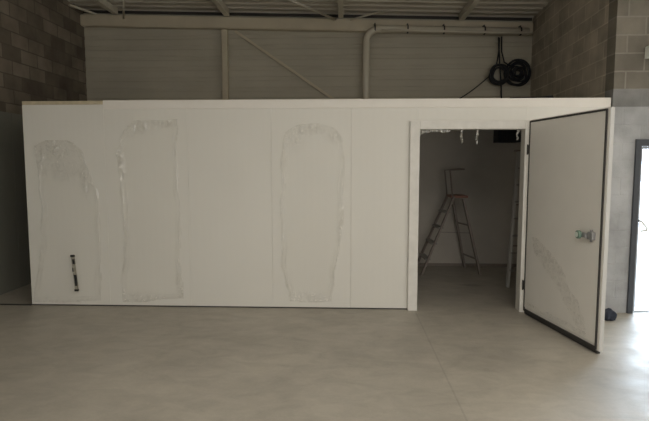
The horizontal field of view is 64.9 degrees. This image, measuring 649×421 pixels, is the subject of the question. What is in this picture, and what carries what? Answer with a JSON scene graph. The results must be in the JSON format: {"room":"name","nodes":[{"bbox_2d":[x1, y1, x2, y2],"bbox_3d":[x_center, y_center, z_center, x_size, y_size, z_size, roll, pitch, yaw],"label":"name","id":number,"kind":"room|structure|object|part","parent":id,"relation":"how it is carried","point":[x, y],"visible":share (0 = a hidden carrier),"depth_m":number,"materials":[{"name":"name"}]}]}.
{"room":"warehouse interior","nodes":[
{"label":"warehouse interior","id":0,"kind":"room"},
{"bbox_2d":[0,0,86,114],"bbox_3d":[-4.929,-0.753,0.542,0.200,5.000,18.800,0,5,2],"label":"wall","id":1,"kind":"structure","parent":0,"point":[42,42],"depth_m":8.09,"materials":[{"name":"concrete"}]},
{"bbox_2d":[0,111,30,294],"bbox_3d":[-4.659,0.175,3.980,0.060,2.540,11.496,0,5,2],"label":"wall","id":2,"kind":"structure","parent":1,"relation":"attached to","point":[15,272],"depth_m":7.34,"materials":[{"name":"grey concrete"}]},
{"bbox_2d":[0,304,32,304],"bbox_3d":[-4.146,1.212,6.583,0.755,0.012,0.030,0,5,2],"label":"trim","id":3,"kind":"structure","parent":1,"relation":"attached to","point":[0,304],"depth_m":6.56,"materials":[{"name":"grey"}]},
{"bbox_2d":[83,13,532,100],"bbox_3d":[-0.324,-1.551,9.482,8.250,5.000,0.120,0,5,2],"label":"wall","id":4,"kind":"structure","parent":0,"point":[121,63],"depth_m":9.33,"materials":[{"name":"grey metal"}]},
{"bbox_2d":[83,10,531,20],"bbox_3d":[-0.377,-3.534,9.239,8.150,0.286,0.015,0,5,2],"label":"trim","id":5,"kind":"structure","parent":4,"relation":"attached to","point":[94,11],"depth_m":9.23,"materials":[{"name":"grey metal"}]},
{"bbox_2d":[67,0,551,17],"bbox_3d":[2.082,-2.703,-0.113,14.250,0.533,19.170,0,5,2],"label":"ceiling","id":6,"kind":"structure","parent":0,"point":[484,8],"depth_m":8.82,"materials":[{"name":"grey metal"}]},
{"bbox_2d":[92,0,117,13],"bbox_3d":[-4.159,-2.785,0.092,0.090,0.106,18.330,0,5,2],"label":"purlin","id":7,"kind":"object","parent":6,"relation":"attached to","point":[105,4],"visible":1,"depth_m":8.85,"materials":[{"name":"metal"}]},
{"bbox_2d":[212,0,228,15],"bbox_3d":[-2.131,-2.719,0.013,0.090,0.106,18.330,0,5,2],"label":"purlin","id":8,"kind":"object","parent":6,"relation":"attached to","point":[220,5],"visible":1,"depth_m":8.69,"materials":[{"name":"metal"}]},
{"bbox_2d":[337,0,342,17],"bbox_3d":[-0.093,-2.652,-0.067,0.090,0.106,18.330,0,5,2],"label":"purlin","id":9,"kind":"object","parent":6,"relation":"attached to","point":[340,2],"visible":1,"depth_m":8.49,"materials":[{"name":"metal"}]},
{"bbox_2d":[459,0,479,20],"bbox_3d":[2.025,-2.583,-0.150,0.090,0.106,18.330,0,5,2],"label":"purlin","id":10,"kind":"object","parent":6,"relation":"attached to","point":[471,4],"visible":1,"depth_m":8.40,"materials":[{"name":"metal"}]},
{"bbox_2d":[0,266,648,420],"bbox_3d":[2.084,1.876,0.331,14.450,0.200,19.100,0,5,2],"label":"floor","id":11,"kind":"structure","parent":0,"point":[466,352],"depth_m":4.68,"materials":[{"name":"concrete"}]},
{"bbox_2d":[221,29,228,99],"bbox_3d":[-1.811,-1.166,9.443,0.105,4.240,0.110,0,5,2],"label":"steel column","id":12,"kind":"structure","parent":11,"relation":"on","point":[224,32],"depth_m":9.26,"materials":[{"name":"grey metal"}]},
{"bbox_2d":[80,14,532,35],"bbox_3d":[-0.385,-3.338,9.174,8.120,0.435,0.140,0,5,2],"label":"steel beam","id":13,"kind":"structure","parent":12,"relation":"on","point":[86,20],"depth_m":9.14,"materials":[{"name":"grey metal"}]},
{"bbox_2d":[68,4,96,14],"bbox_3d":[-4.297,-3.573,9.082,0.040,0.070,0.527,3,6,33],"label":"tie","id":14,"kind":"object","parent":13,"relation":"attached to","point":[70,5],"visible":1,"depth_m":9.06,"materials":[{"name":"metal"}]},
{"bbox_2d":[122,0,124,18],"bbox_3d":[-3.481,-3.516,8.836,0.036,0.185,0.795,-2,5,-21],"label":"tie","id":15,"kind":"object","parent":13,"relation":"attached to","point":[123,1],"visible":1,"depth_m":8.85,"materials":[{"name":"metal"}]},
{"bbox_2d":[235,30,334,98],"bbox_3d":[-0.603,-2.558,9.293,2.066,1.437,0.045,0,5,2],"label":"brace","id":16,"kind":"object","parent":13,"relation":"attached to","point":[236,31],"visible":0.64,"depth_m":9.27,"materials":[{"name":"grey metal"}]},
{"bbox_2d":[288,0,335,19],"bbox_3d":[-0.493,-3.385,8.270,0.040,0.170,2.080,4,7,41],"label":"tie","id":17,"kind":"object","parent":13,"relation":"attached to","point":[293,1],"visible":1,"depth_m":8.58,"materials":[{"name":"metal"}]},
{"bbox_2d":[350,10,381,20],"bbox_3d":[0.728,-3.428,8.969,0.579,0.141,0.032,1,5,14],"label":"tie","id":18,"kind":"object","parent":13,"relation":"attached to","point":[381,10],"visible":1,"depth_m":8.95,"materials":[{"name":"metal"}]},
{"bbox_2d":[363,23,529,98],"bbox_3d":[2.113,-1.169,9.117,2.871,4.266,0.194,0,5,2],"label":"downpipe","id":19,"kind":"object","parent":13,"relation":"attached to","point":[376,28],"depth_m":8.93,"materials":[{"name":"beige plastic"}]},
{"bbox_2d":[382,29,532,33],"bbox_3d":[2.292,-3.098,8.822,2.581,0.119,0.044,0,5,2],"label":"conduit","id":20,"kind":"object","parent":19,"relation":"attached to","point":[392,30],"visible":1,"depth_m":8.80,"materials":[{"name":"beige plastic"}]},
{"bbox_2d":[460,76,488,97],"bbox_3d":[2.469,-2.133,9.152,1.059,0.636,0.022,0,5,2],"label":"cable","id":21,"kind":"object","parent":19,"relation":"hanging from","point":[488,76],"visible":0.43,"depth_m":9.13,"materials":[{"name":"grey plastic"}]},
{"bbox_3d":[3.088,-2.622,8.993,0.370,0.819,0.101,0,5,2],"label":"cable coil","id":22,"kind":"part","parent":19,"relation":"part of","materials":[{"name":"black rubber"}]},
{"bbox_2d":[498,36,530,97],"bbox_3d":[3.378,-2.401,9.104,0.601,1.362,0.109,0,5,0],"label":"cable coil","id":23,"kind":"object","parent":13,"relation":"hanging from","point":[521,62],"visible":0.93,"depth_m":9.08,"materials":[{"name":"black rubber"}]},
{"bbox_2d":[22,98,614,353],"bbox_3d":[-0.156,-0.121,7.008,7.162,2.592,4.364,0,5,2],"label":"cold room","id":24,"kind":"structure","parent":11,"relation":"on","point":[264,203],"depth_m":6.33,"materials":[{"name":"white plastic"}]},
{"bbox_3d":[-3.248,-0.055,6.472,1.028,2.524,0.080,0,5,2],"label":"wall panel","id":25,"kind":"part","parent":24,"relation":"part of","materials":[{"name":"white metal"}]},
{"bbox_2d":[70,255,78,290],"bbox_3d":[-3.161,0.792,6.449,0.082,0.462,0.027,0,5,2],"label":"strip","id":26,"kind":"object","parent":24,"relation":"attached to","point":[71,256],"visible":1,"depth_m":6.44,"materials":[{"name":"black rubber"}]},
{"bbox_3d":[-2.211,-0.057,6.429,1.043,2.534,0.080,0,5,2],"label":"wall panel","id":27,"kind":"part","parent":24,"relation":"part of","materials":[{"name":"white metal"}]},
{"bbox_3d":[-1.169,-0.053,6.385,1.039,2.534,0.080,0,5,2],"label":"wall panel","id":28,"kind":"part","parent":24,"relation":"part of","materials":[{"name":"white metal"}]},
{"bbox_3d":[-0.160,-0.049,6.343,0.976,2.534,0.080,0,5,2],"label":"wall panel","id":29,"kind":"part","parent":24,"relation":"part of","materials":[{"name":"white metal"}]},
{"bbox_3d":[0.329,-1.296,6.192,6.132,0.107,0.058,0,5,2],"label":"trim","id":30,"kind":"part","parent":24,"relation":"part of","materials":[{"name":"white metal"}]},
{"bbox_3d":[0.728,-0.045,6.306,0.799,2.534,0.080,0,5,2],"label":"wall panel","id":31,"kind":"part","parent":24,"relation":"part of","materials":[{"name":"white metal"}]},
{"bbox_2d":[420,129,449,134],"bbox_3d":[1.331,-0.938,6.141,0.360,0.074,0.028,0,5,2],"label":"film shred","id":32,"kind":"object","parent":24,"relation":"attached to","point":[435,130],"visible":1,"depth_m":6.14,"materials":[{"name":"plastic"}]},
{"bbox_3d":[1.755,0.080,6.256,1.445,2.325,0.155,0,5,2],"label":"door frame","id":33,"kind":"part","parent":24,"relation":"part of","materials":[{"name":"white plastic"}]},
{"bbox_3d":[-0.068,-0.293,9.141,6.998,2.524,0.080,0,5,2],"label":"wall panel","id":34,"kind":"part","parent":24,"relation":"part of","materials":[{"name":"white metal"}]},
{"bbox_3d":[1.770,-1.152,6.163,1.285,0.305,0.080,0,5,2],"label":"wall panel","id":35,"kind":"part","parent":24,"relation":"part of","materials":[{"name":"white metal"}]},
{"bbox_2d":[493,130,520,142],"bbox_3d":[3.121,-1.311,8.711,0.380,0.300,0.308,0,5,2],"label":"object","id":36,"kind":"object","parent":24,"relation":"attached to","point":[500,136],"visible":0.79,"depth_m":8.57,"materials":[{"name":"black"}]},
{"bbox_2d":[510,95,553,97],"bbox_3d":[2.640,-1.429,6.511,0.528,0.072,0.067,1,5,9],"label":"hose","id":37,"kind":"object","parent":24,"relation":"on","point":[551,96],"visible":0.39,"depth_m":6.47,"materials":[{"name":"black rubber"}]},
{"bbox_3d":[2.902,-0.037,6.215,0.980,2.534,0.080,0,5,2],"label":"wall panel","id":38,"kind":"part","parent":24,"relation":"part of","materials":[{"name":"white metal"}]},
{"bbox_3d":[2.530,0.137,5.418,0.042,2.290,1.385,-1,5,-7],"label":"door","id":39,"kind":"part","parent":24,"relation":"part of","materials":[{"name":"white metal"}]},
{"bbox_3d":[2.486,0.234,5.004,0.034,0.084,0.084,-1,5,-7],"label":"knob","id":40,"kind":"part","parent":24,"relation":"part of","materials":[{"name":"green plastic"}]},
{"bbox_3d":[2.535,0.239,4.925,0.053,0.115,0.180,-1,5,-7],"label":"handle","id":41,"kind":"part","parent":24,"relation":"part of","materials":[{"name":"grey metal"}]},
{"bbox_2d":[418,168,480,275],"bbox_3d":[2.058,0.167,8.605,1.026,1.753,0.668,0,5,-4],"label":"stepladder","id":42,"kind":"object","parent":11,"relation":"on","point":[452,196],"visible":0.98,"depth_m":8.40,"materials":[{"name":"metal"}]},
{"bbox_3d":[1.849,0.375,8.829,0.558,1.294,0.073,1,5,9],"label":"rail","id":43,"kind":"part","parent":42,"relation":"part of","materials":[{"name":"silver metal"}]},
{"bbox_3d":[1.853,0.418,8.350,0.590,1.298,0.075,-1,5,-12],"label":"rail","id":44,"kind":"part","parent":42,"relation":"part of","materials":[{"name":"silver metal"}]},
{"bbox_3d":[2.164,-0.462,8.520,0.276,0.485,0.388,0,5,2],"label":"handrail","id":45,"kind":"part","parent":42,"relation":"part of","materials":[{"name":"grey metal"}]},
{"bbox_3d":[2.336,0.390,8.890,0.367,1.256,0.083,-2,6,-25],"label":"leg","id":46,"kind":"part","parent":42,"relation":"part of","materials":[{"name":"silver metal"}]},
{"bbox_3d":[2.426,0.433,8.407,0.344,1.251,0.080,1,5,14],"label":"leg","id":47,"kind":"part","parent":42,"relation":"part of","materials":[{"name":"silver metal"}]},
{"bbox_2d":[505,150,520,286],"bbox_3d":[3.010,0.087,7.890,0.628,2.039,0.999,0,5,2],"label":"stepladder","id":48,"kind":"object","parent":11,"relation":"on","point":[513,218],"visible":0.4,"depth_m":7.63,"materials":[{"name":"grey metal"}]},
{"bbox_2d":[605,308,616,320],"bbox_3d":[3.300,1.207,5.950,0.186,0.135,0.168,0,5,2],"label":"cloth bundle","id":49,"kind":"object","parent":11,"relation":"on","point":[610,315],"visible":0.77,"depth_m":5.89,"materials":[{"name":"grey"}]},
{"bbox_2d":[530,0,614,97],"bbox_3d":[3.637,-1.386,7.632,0.158,5.000,3.266,0,5,6],"label":"wall","id":50,"kind":"structure","parent":0,"point":[569,37],"depth_m":7.33,"materials":[{"name":"concrete"}]},
{"bbox_2d":[605,0,648,312],"bbox_3d":[6.331,-1.240,5.994,5.858,5.000,0.200,0,5,2],"label":"wall","id":51,"kind":"structure","parent":0,"point":[626,83],"depth_m":6.03,"materials":[{"name":"concrete"}]},
{"bbox_2d":[626,139,648,313],"bbox_3d":[4.186,0.200,6.174,1.000,2.100,0.216,0,5,2],"label":"door","id":52,"kind":"structure","parent":51,"relation":"in","point":[640,144],"depth_m":6.11,"materials":[{"name":"grey"}]},
{"bbox_3d":[3.814,0.185,6.118,0.095,0.142,0.076,0,5,2],"label":"handle","id":53,"kind":"part","parent":52,"relation":"part of","materials":[{"name":"white"}]},
{"bbox_2d":[645,46,648,58],"bbox_3d":[3.850,-1.751,5.867,0.240,0.299,0.170,0,5,2],"label":"wall lamp","id":54,"kind":"object","parent":51,"relation":"attached to","point":[646,47],"visible":1,"depth_m":5.91,"materials":[{"name":"white plastic"}]},
{"label":"outside","id":55,"kind":"structure","parent":0,"visible":0},
{"bbox_2d":[634,189,648,307],"bbox_3d":[17.669,-0.101,22.605,26.580,0.180,33.510,0,5,2],"label":"ground","id":56,"kind":"structure","parent":55,"point":[642,269],"depth_m":10.06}
]}

